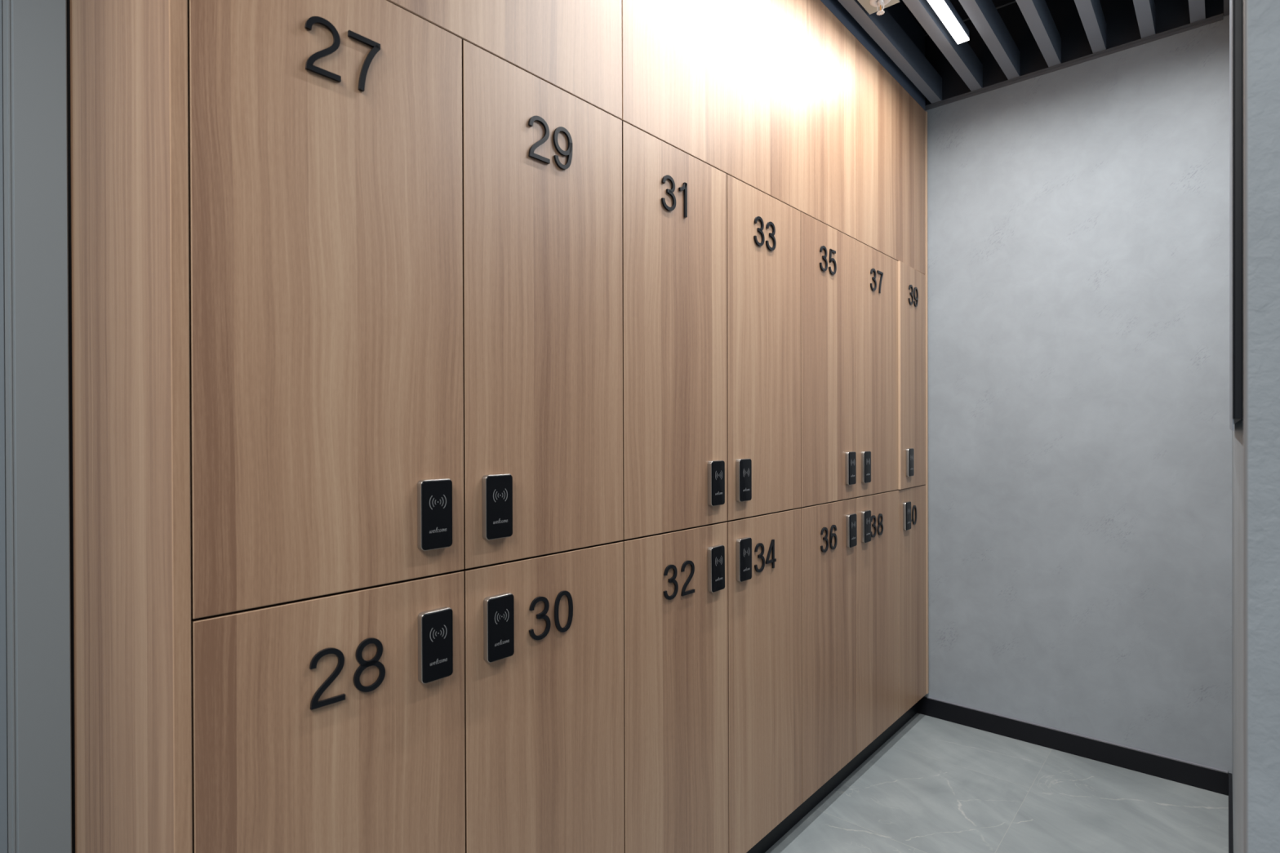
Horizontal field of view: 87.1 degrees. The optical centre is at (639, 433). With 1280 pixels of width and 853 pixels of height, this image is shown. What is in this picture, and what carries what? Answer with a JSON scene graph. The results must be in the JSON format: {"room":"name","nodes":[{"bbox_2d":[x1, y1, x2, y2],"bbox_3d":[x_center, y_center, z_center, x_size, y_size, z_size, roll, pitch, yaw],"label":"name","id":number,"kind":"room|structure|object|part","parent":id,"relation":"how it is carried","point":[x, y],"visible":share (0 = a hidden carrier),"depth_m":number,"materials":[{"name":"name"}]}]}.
{"room":"changing room","nodes":[
{"label":"changing room","id":0,"kind":"room"},
{"bbox_2d":[900,0,1015,34],"bbox_3d":[0.098,-1.764,0.114,3.450,0.100,5.918,0,0,41],"label":"ceiling","id":1,"kind":"structure","parent":0,"point":[956,3],"depth_m":2.73,"materials":[{"name":"black paint"}]},
{"bbox_2d":[927,0,968,44],"bbox_3d":[0.652,-1.557,1.826,0.038,0.330,1.525,0,0,41],"label":"lamp","id":2,"kind":"object","parent":1,"relation":"hanging from","point":[944,10],"visible":1,"depth_m":2.28,"materials":[{"name":"white plastic"}]},
{"bbox_2d":[764,713,1228,852],"bbox_3d":[0.108,1.266,0.125,3.450,0.060,5.718,0,0,41],"label":"floor","id":3,"kind":"structure","parent":0,"point":[936,785],"depth_m":2.22,"materials":[{"name":"grey stone"}]},
{"bbox_2d":[69,0,192,852],"bbox_3d":[-0.801,-0.068,1.036,0.618,2.606,0.020,0,0,41],"label":"end panel","id":4,"kind":"object","parent":3,"relation":"on","point":[130,280],"visible":1,"depth_m":0.95,"materials":[{"name":"brown wood"}]},
{"bbox_2d":[191,570,465,852],"bbox_3d":[-0.642,0.685,1.181,0.600,0.901,0.399,0,0,41],"label":"locker","id":5,"kind":"object","parent":3,"relation":"on","point":[332,722],"visible":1,"depth_m":0.97,"materials":[{"name":"brown wood"}]},
{"bbox_2d":[187,0,463,618],"bbox_3d":[-0.645,-0.218,1.178,0.600,0.900,0.399,0,0,41],"label":"locker","id":6,"kind":"object","parent":5,"relation":"on","point":[325,136],"visible":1,"depth_m":0.97,"materials":[{"name":"brown wood"}]},
{"bbox_3d":[-0.327,0.131,1.088,0.002,0.111,0.056,0,0,41],"label":"glass","id":7,"kind":"part","parent":6,"relation":"part of","materials":[{"name":"black glass"}]},
{"bbox_3d":[0.096,-1.027,2.067,0.578,0.698,2.722,0,0,41],"label":"board","id":8,"kind":"object","parent":6,"relation":"on","visible":0},
{"bbox_2d":[386,0,622,119],"bbox_3d":[-0.308,-1.021,1.145,0.018,0.703,0.798,0,0,41],"label":"panel","id":9,"kind":"object","parent":8,"relation":"attached to","point":[575,46],"visible":0.86,"depth_m":1.29,"materials":[{"name":"brown wood"}]},
{"bbox_2d":[622,0,855,239],"bbox_3d":[0.349,-1.026,1.898,0.018,0.703,1.199,0,0,41],"label":"panel","id":10,"kind":"object","parent":8,"relation":"attached to","point":[762,93],"visible":0.9,"depth_m":1.85,"materials":[{"name":"brown wood"}]},
{"bbox_2d":[854,36,925,274],"bbox_3d":[0.981,-1.031,2.622,0.018,0.703,0.720,0,0,41],"label":"panel","id":11,"kind":"object","parent":8,"relation":"attached to","point":[891,179],"visible":0.87,"depth_m":2.58,"materials":[{"name":"brown wood"}]},
{"bbox_3d":[-0.327,0.343,1.089,0.002,0.111,0.056,0,0,41],"label":"glass","id":12,"kind":"part","parent":5,"relation":"part of","materials":[{"name":"black"}]},
{"bbox_2d":[459,541,624,852],"bbox_3d":[-0.379,0.683,1.483,0.600,0.901,0.399,0,0,41],"label":"locker","id":13,"kind":"object","parent":3,"relation":"on","point":[544,754],"visible":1,"depth_m":1.28,"materials":[{"name":"brown wood"}]},
{"bbox_3d":[-0.244,0.342,1.184,0.002,0.111,0.056,0,0,41],"label":"glass","id":14,"kind":"part","parent":13,"relation":"part of","materials":[{"name":"black glass"}]},
{"bbox_2d":[462,39,623,568],"bbox_3d":[-0.382,-0.220,1.480,0.600,0.900,0.399,0,0,41],"label":"locker","id":15,"kind":"object","parent":13,"relation":"on","point":[542,164],"visible":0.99,"depth_m":1.26,"materials":[{"name":"brown wood"}]},
{"bbox_3d":[-0.246,0.129,1.182,0.002,0.111,0.056,0,0,41],"label":"glass","id":16,"kind":"part","parent":15,"relation":"part of","materials":[{"name":"black glass"}]},
{"bbox_2d":[618,521,728,852],"bbox_3d":[-0.116,0.681,1.784,0.600,0.901,0.399,0,0,41],"label":"locker","id":17,"kind":"object","parent":3,"relation":"on","point":[676,582],"visible":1,"depth_m":1.59,"materials":[{"name":"brown wood"}]},
{"bbox_2d":[622,120,727,539],"bbox_3d":[-0.119,-0.222,1.781,0.600,0.900,0.399,0,0,41],"label":"locker","id":18,"kind":"object","parent":17,"relation":"on","point":[674,257],"visible":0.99,"depth_m":1.57,"materials":[{"name":"brown wood"}]},
{"bbox_3d":[0.197,0.125,1.689,0.002,0.111,0.056,0,0,41],"label":"glass","id":19,"kind":"part","parent":18,"relation":"part of","materials":[{"name":"black"}]},
{"bbox_3d":[0.197,0.340,1.690,0.002,0.111,0.056,0,1,41],"label":"glass","id":20,"kind":"part","parent":17,"relation":"part of","materials":[{"name":"black"}]},
{"bbox_2d":[725,508,801,852],"bbox_3d":[0.147,0.679,2.086,0.600,0.901,0.399,0,0,41],"label":"locker","id":21,"kind":"object","parent":3,"relation":"on","point":[765,550],"visible":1,"depth_m":1.88,"materials":[{"name":"brown wood"}]},
{"bbox_3d":[0.282,0.335,1.787,0.002,0.111,0.056,0,0,41],"label":"glass","id":22,"kind":"part","parent":21,"relation":"part of","materials":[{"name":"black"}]},
{"bbox_2d":[726,173,801,520],"bbox_3d":[0.144,-0.224,2.083,0.600,0.900,0.399,0,0,41],"label":"locker","id":23,"kind":"object","parent":21,"relation":"on","point":[763,232],"visible":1,"depth_m":1.88,"materials":[{"name":"brown wood"}]},
{"bbox_3d":[0.281,0.124,1.786,0.002,0.111,0.056,0,0,41],"label":"glass","id":24,"kind":"part","parent":23,"relation":"part of","materials":[{"name":"black glass"}]},
{"bbox_2d":[796,497,857,803],"bbox_3d":[0.410,0.677,2.387,0.600,0.901,0.399,0,0,41],"label":"locker","id":25,"kind":"object","parent":3,"relation":"on","point":[829,529],"visible":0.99,"depth_m":2.19,"materials":[{"name":"brown wood"}]},
{"bbox_2d":[800,212,856,506],"bbox_3d":[0.407,-0.226,2.384,0.600,0.900,0.399,0,0,41],"label":"locker","id":26,"kind":"object","parent":25,"relation":"on","point":[828,255],"visible":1,"depth_m":2.18,"materials":[{"name":"brown wood"}]},
{"bbox_3d":[0.724,0.119,2.294,0.002,0.111,0.056,0,0,41],"label":"glass","id":27,"kind":"part","parent":26,"relation":"part of","materials":[{"name":"black"}]},
{"bbox_3d":[0.728,0.332,2.298,0.002,0.111,0.056,0,1,41],"label":"glass","id":28,"kind":"part","parent":25,"relation":"part of","materials":[{"name":"black glass"}]},
{"bbox_2d":[746,702,917,852],"bbox_3d":[0.106,1.179,2.085,0.540,0.098,2.739,0,0,41],"label":"plinth","id":29,"kind":"object","parent":3,"relation":"on","point":[775,834],"visible":0.11,"depth_m":2.28,"materials":[{"name":"black"}]},
{"bbox_2d":[854,490,898,755],"bbox_3d":[0.673,0.675,2.689,0.600,0.901,0.399,0,0,41],"label":"locker","id":30,"kind":"object","parent":3,"relation":"on","point":[877,514],"visible":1,"depth_m":2.48,"materials":[{"name":"brown wood"}]},
{"bbox_3d":[0.810,0.331,2.392,0.002,0.111,0.056,0,0,41],"label":"glass","id":31,"kind":"part","parent":30,"relation":"part of","materials":[{"name":"black glass"}]},
{"bbox_2d":[855,240,897,497],"bbox_3d":[0.669,-0.227,2.685,0.600,0.900,0.399,0,0,41],"label":"locker","id":32,"kind":"object","parent":30,"relation":"on","point":[876,273],"visible":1,"depth_m":2.48,"materials":[{"name":"brown wood"}]},
{"bbox_3d":[0.809,0.120,2.392,0.002,0.111,0.056,0,0,41],"label":"glass","id":33,"kind":"part","parent":32,"relation":"part of","materials":[{"name":"black glass"}]},
{"bbox_2d":[894,484,926,718],"bbox_3d":[0.910,0.673,2.961,0.600,0.901,0.322,0,0,41],"label":"locker","id":34,"kind":"object","parent":3,"relation":"on","point":[911,500],"visible":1,"depth_m":2.76,"materials":[{"name":"brown wood"}]},
{"bbox_3d":[1.077,0.331,2.698,0.002,0.111,0.056,0,1,41],"label":"glass","id":35,"kind":"part","parent":34,"relation":"part of","materials":[{"name":"black glass"}]},
{"bbox_2d":[897,261,925,489],"bbox_3d":[0.909,-0.229,2.956,0.606,0.900,0.322,0,0,41],"label":"locker","id":36,"kind":"object","parent":34,"relation":"on","point":[911,282],"visible":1,"depth_m":2.74,"materials":[{"name":"brown wood"}]},
{"bbox_3d":[1.092,0.117,2.707,0.002,0.111,0.056,0,0,40],"label":"glass","id":37,"kind":"part","parent":36,"relation":"part of","materials":[{"name":"black"}]},
{"bbox_2d":[924,111,928,693],"bbox_3d":[1.124,-0.131,2.999,0.302,2.506,0.018,0,0,41],"label":"strip","id":38,"kind":"object","parent":3,"relation":"on","point":[926,112],"visible":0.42,"depth_m":2.90,"materials":[{"name":"beige wood"}]},
{"bbox_2d":[924,0,1231,773],"bbox_3d":[1.526,-0.278,2.739,2.150,3.000,0.100,0,0,41],"label":"wall","id":39,"kind":"structure","parent":0,"point":[1080,434],"depth_m":2.54,"materials":[{"name":"grey paint"}]},
{"bbox_2d":[820,0,924,110],"bbox_3d":[0.311,-1.545,1.864,0.030,0.333,2.743,0,0,41],"label":"trim","id":40,"kind":"structure","parent":39,"relation":"attached to","point":[898,11],"depth_m":2.62,"materials":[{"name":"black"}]},
{"bbox_2d":[917,696,1228,795],"bbox_3d":[1.598,1.182,2.610,1.028,0.079,0.012,0,0,41],"label":"baseboard","id":41,"kind":"structure","parent":39,"relation":"attached to","point":[1194,775],"depth_m":2.54,"materials":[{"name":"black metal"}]},
{"bbox_2d":[924,0,1223,105],"bbox_3d":[1.606,-1.565,2.588,1.030,0.306,0.001,0,0,41],"label":"ceiling","id":42,"kind":"structure","parent":39,"relation":"attached to","point":[1120,15],"depth_m":2.58,"materials":[{"name":"black paint"}]},
{"bbox_2d":[924,13,1223,111],"bbox_3d":[1.593,-1.405,2.592,0.986,0.012,0.021,0,0,41],"label":"trim","id":43,"kind":"structure","parent":39,"relation":"attached to","point":[1218,17],"depth_m":2.53,"materials":[{"name":"grey metal"}]},
{"bbox_2d":[837,0,942,103],"bbox_3d":[-0.589,-1.448,0.744,0.040,0.100,5.662,0,0,41],"label":"ceiling slat","id":44,"kind":"object","parent":43,"relation":"on","point":[883,28],"visible":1,"depth_m":2.51,"materials":[{"name":"grey paint"}]},
{"bbox_2d":[857,0,899,14],"bbox_3d":[0.722,-1.412,2.130,0.101,0.006,0.272,0,0,41],"label":"board","id":45,"kind":"object","parent":44,"relation":"attached to","point":[870,9],"visible":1,"depth_m":2.22,"materials":[{"name":"grey"}]},
{"bbox_2d":[869,0,890,15],"bbox_3d":[0.781,-1.386,2.187,0.068,0.046,0.068,0,0,41],"label":"sprinkler","id":46,"kind":"object","parent":45,"relation":"attached to","point":[877,3],"visible":1,"depth_m":2.19,"materials":[{"name":"white metal"}]},
{"bbox_2d":[902,0,982,91],"bbox_3d":[-0.470,-1.448,0.641,0.040,0.100,5.662,0,0,41],"label":"ceiling slat","id":47,"kind":"object","parent":43,"relation":"on","point":[961,56],"visible":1,"depth_m":2.48,"materials":[{"name":"grey paint"}]},
{"bbox_2d":[958,0,1020,79],"bbox_3d":[-0.367,-1.448,0.550,0.040,0.100,5.662,0,0,41],"label":"ceiling slat","id":48,"kind":"object","parent":43,"relation":"on","point":[984,15],"visible":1,"depth_m":2.42,"materials":[{"name":"grey paint"}]},
{"bbox_2d":[1015,0,1061,66],"bbox_3d":[-0.262,-1.448,0.459,0.040,0.100,5.662,0,0,41],"label":"ceiling slat","id":49,"kind":"object","parent":43,"relation":"on","point":[1037,14],"visible":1,"depth_m":2.38,"materials":[{"name":"grey paint"}]},
{"bbox_2d":[1074,0,1106,53],"bbox_3d":[-0.154,-1.448,0.364,0.040,0.100,5.662,0,0,41],"label":"ceiling slat","id":50,"kind":"object","parent":43,"relation":"on","point":[1091,11],"visible":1,"depth_m":2.34,"materials":[{"name":"grey paint"}]},
{"bbox_2d":[1133,0,1155,38],"bbox_3d":[-0.045,-1.448,0.270,0.040,0.100,5.662,0,0,41],"label":"ceiling slat","id":51,"kind":"object","parent":43,"relation":"on","point":[1145,10],"visible":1,"depth_m":2.29,"materials":[{"name":"grey paint"}]},
{"bbox_2d":[1188,0,1205,22],"bbox_3d":[0.057,-1.448,0.180,0.040,0.100,5.662,0,0,41],"label":"ceiling slat","id":52,"kind":"object","parent":43,"relation":"on","point":[1197,7],"visible":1,"depth_m":2.25,"materials":[{"name":"grey paint"}]},
{"bbox_2d":[1223,0,1229,16],"bbox_3d":[1.301,-1.400,1.489,0.021,0.012,2.068,0,0,41],"label":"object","id":53,"kind":"structure","parent":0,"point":[1226,2],"depth_m":2.23,"materials":[{"name":"grey metal"}]},
{"bbox_2d":[1231,0,1279,852],"bbox_3d":[1.447,-0.273,1.336,0.400,3.000,2.118,0,0,41],"label":"wall","id":54,"kind":"structure","parent":0,"point":[1255,437],"depth_m":0.66,"materials":[{"name":"grey paint"}]},
{"bbox_2d":[1228,773,1233,852],"bbox_3d":[1.359,1.187,1.546,0.009,0.079,1.906,0,0,41],"label":"baseboard","id":55,"kind":"structure","parent":54,"relation":"attached to","point":[1230,787],"depth_m":2.02,"materials":[{"name":"black metal"}]},
{"bbox_2d":[1229,0,1242,430],"bbox_3d":[0.974,-0.586,1.104,0.008,1.160,1.100,0,0,41],"label":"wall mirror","id":56,"kind":"object","parent":54,"relation":"attached to","point":[1235,6],"visible":1,"depth_m":0.69,"materials":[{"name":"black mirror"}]},
{"bbox_2d":[1229,0,1234,430],"bbox_3d":[0.973,-0.583,1.109,0.001,1.155,1.092,0,0,41],"label":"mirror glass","id":57,"kind":"object","parent":56,"relation":"attached to","point":[1231,2],"depth_m":0.74,"materials":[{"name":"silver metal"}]},
{"bbox_3d":[-1.148,-0.264,1.210,0.130,3.000,5.718,0,0,41],"label":"wall","id":58,"kind":"structure","parent":0,"visible":0},
{"bbox_2d":[0,0,8,852],"bbox_3d":[-1.392,-0.137,0.818,0.017,2.750,0.904,0,0,41],"label":"trim","id":59,"kind":"structure","parent":58,"relation":"attached to","point":[3,695],"depth_m":1.15,"materials":[{"name":"grey"}]},
{"bbox_2d":[2,0,71,852],"bbox_3d":[-1.066,-0.139,1.190,0.020,2.750,0.084,0,0,41],"label":"trim","id":60,"kind":"structure","parent":58,"relation":"attached to","point":[34,32],"depth_m":1.18,"materials":[{"name":"grey metal"}]},
{"bbox_2d":[66,0,75,852],"bbox_3d":[-1.040,-0.139,1.227,0.010,2.750,0.005,0,0,41],"label":"trim","id":61,"kind":"structure","parent":58,"relation":"attached to","point":[68,1],"depth_m":1.23,"materials":[{"name":"black"}]}
]}

